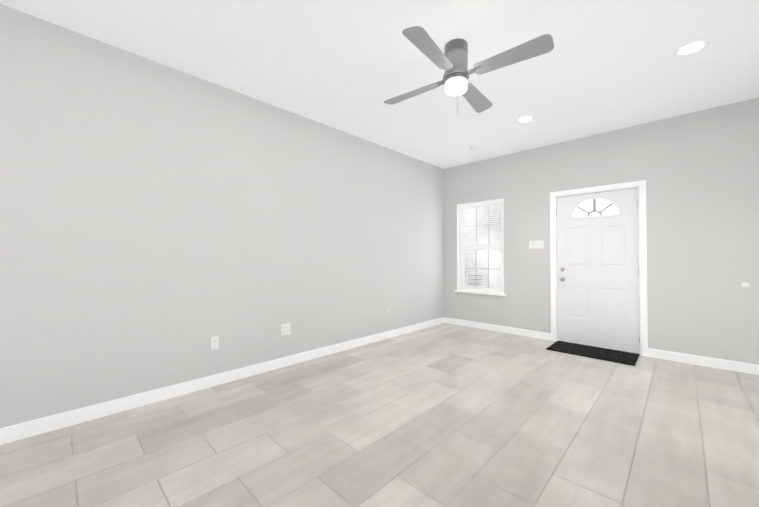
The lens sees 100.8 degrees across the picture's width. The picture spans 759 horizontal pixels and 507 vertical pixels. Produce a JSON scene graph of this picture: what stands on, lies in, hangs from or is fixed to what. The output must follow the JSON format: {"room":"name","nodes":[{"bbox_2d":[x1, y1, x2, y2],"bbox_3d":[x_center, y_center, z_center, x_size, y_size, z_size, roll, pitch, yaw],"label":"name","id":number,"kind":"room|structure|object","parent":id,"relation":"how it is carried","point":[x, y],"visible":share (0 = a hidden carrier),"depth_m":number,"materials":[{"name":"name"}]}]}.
{"room":"empty living room","nodes":[
{"label":"empty living room","id":0,"kind":"room"},
{"bbox_2d":[0,4,443,427],"bbox_3d":[-1.540,-0.179,3.066,0.180,2.826,8.030,-1,-1,44],"label":"wall","id":1,"kind":"structure","parent":0,"point":[161,225],"depth_m":2.68,"materials":[{"name":"paint"}]},
{"bbox_2d":[211,336,218,349],"bbox_3d":[-1.532,0.832,2.925,0.008,0.122,0.070,-1,-1,44],"label":"electrical outlet","id":2,"kind":"object","parent":1,"relation":"attached to","point":[214,342],"visible":1,"depth_m":2.92,"materials":[{"name":"white plastic"}]},
{"bbox_2d":[0,317,444,444],"bbox_3d":[-1.470,1.180,2.982,0.014,0.105,7.670,-1,-1,44],"label":"baseboard","id":3,"kind":"structure","parent":1,"relation":"attached to","point":[16,432],"depth_m":2.67,"materials":[{"name":"white wood"}]},
{"bbox_2d":[281,323,290,335],"bbox_3d":[-1.028,0.834,3.449,0.008,0.122,0.116,-1,-1,44],"label":"electrical outlet","id":4,"kind":"object","parent":1,"relation":"attached to","point":[285,329],"visible":1,"depth_m":3.44,"materials":[{"name":"white plastic"}]},
{"bbox_2d":[0,323,758,506],"bbox_3d":[0.182,1.272,1.390,4.960,0.120,8.030,-1,-1,44],"label":"floor","id":5,"kind":"structure","parent":0,"point":[445,415],"depth_m":2.07,"materials":[{"name":"tile"}]},
{"bbox_2d":[546,341,638,365],"bbox_3d":[2.674,1.238,3.966,0.900,0.014,0.547,-1,-1,44],"label":"door mat","id":6,"kind":"object","parent":5,"relation":"on","point":[622,357],"visible":1,"depth_m":3.91,"materials":[{"name":"black rubber"}]},
{"bbox_2d":[0,0,758,168],"bbox_3d":[0.182,-1.674,1.429,4.960,0.120,8.030,-1,-1,44],"label":"ceiling","id":7,"kind":"structure","parent":0,"point":[352,66],"depth_m":2.56,"materials":[{"name":"paint"}]},
{"bbox_2d":[384,26,553,112],"bbox_3d":[0.591,-1.338,2.426,1.008,0.525,1.008,0,-1,-7],"label":"ceiling fan","id":8,"kind":"object","parent":7,"relation":"hanging from","point":[452,60],"visible":1,"depth_m":2.32,"materials":[{"name":"silver metal"}]},
{"bbox_2d":[470,146,478,149],"bbox_3d":[1.397,-1.554,4.637,0.128,0.036,0.128,-1,-1,44],"label":"smoke detector","id":9,"kind":"object","parent":7,"relation":"attached to","point":[474,147],"visible":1,"depth_m":4.60,"materials":[{"name":"white plastic"}]},
{"bbox_2d":[515,115,534,122],"bbox_3d":[1.712,-1.579,3.696,0.208,0.010,0.208,-1,-1,44],"label":"recessed light","id":10,"kind":"object","parent":7,"relation":"in","point":[525,118],"visible":1,"depth_m":3.69,"materials":[{"name":"white plastic"}]},
{"bbox_2d":[673,39,709,56],"bbox_3d":[2.422,-1.595,2.443,0.208,0.010,0.208,-1,-1,44],"label":"recessed light","id":11,"kind":"object","parent":7,"relation":"in","point":[691,47],"visible":1,"depth_m":2.43,"materials":[{"name":"white plastic"}]},
{"bbox_2d":[444,98,758,364],"bbox_3d":[2.904,-0.164,4.238,4.600,2.826,0.180,-1,-1,44],"label":"wall","id":12,"kind":"structure","parent":0,"point":[698,171],"depth_m":3.67,"materials":[{"name":"paint"}]},
{"bbox_2d":[454,198,505,295],"bbox_3d":[1.720,-0.100,5.336,0.910,1.554,0.187,-1,-1,44],"label":"window","id":13,"kind":"structure","parent":12,"relation":"in","point":[480,247],"depth_m":5.35,"materials":[{"name":"white glass"}]},
{"bbox_2d":[529,240,543,248],"bbox_3d":[2.328,-0.131,4.657,0.195,0.117,0.013,-1,-1,44],"label":"switch plate","id":14,"kind":"object","parent":12,"relation":"attached to","point":[536,244],"visible":1,"depth_m":4.65,"materials":[{"name":"white plastic"}]},
{"bbox_2d":[557,188,639,353],"bbox_3d":[2.865,0.218,4.175,0.912,2.052,0.104,-1,-1,44],"label":"door","id":15,"kind":"structure","parent":12,"relation":"in","point":[598,302],"depth_m":4.15,"materials":[{"name":"white wood"}]},
{"bbox_2d":[550,180,647,356],"bbox_3d":[2.905,0.181,4.221,1.062,2.134,0.196,-1,-1,44],"label":"door frame","id":16,"kind":"structure","parent":12,"relation":"attached to","point":[640,185],"depth_m":3.94,"materials":[{"name":"white wood"}]},
{"bbox_2d":[445,317,758,374],"bbox_3d":[2.841,1.195,4.145,4.586,0.105,0.014,-1,-1,44],"label":"baseboard","id":17,"kind":"structure","parent":12,"relation":"attached to","point":[747,368],"depth_m":3.64,"materials":[{"name":"white wood"}]},
{"bbox_2d":[740,282,749,288],"bbox_3d":[3.786,0.331,3.251,0.066,0.066,0.008,-1,-1,44],"label":"wall cap","id":18,"kind":"object","parent":12,"relation":"attached to","point":[745,285],"visible":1,"depth_m":3.25,"materials":[{"name":"white plastic"}]}
]}

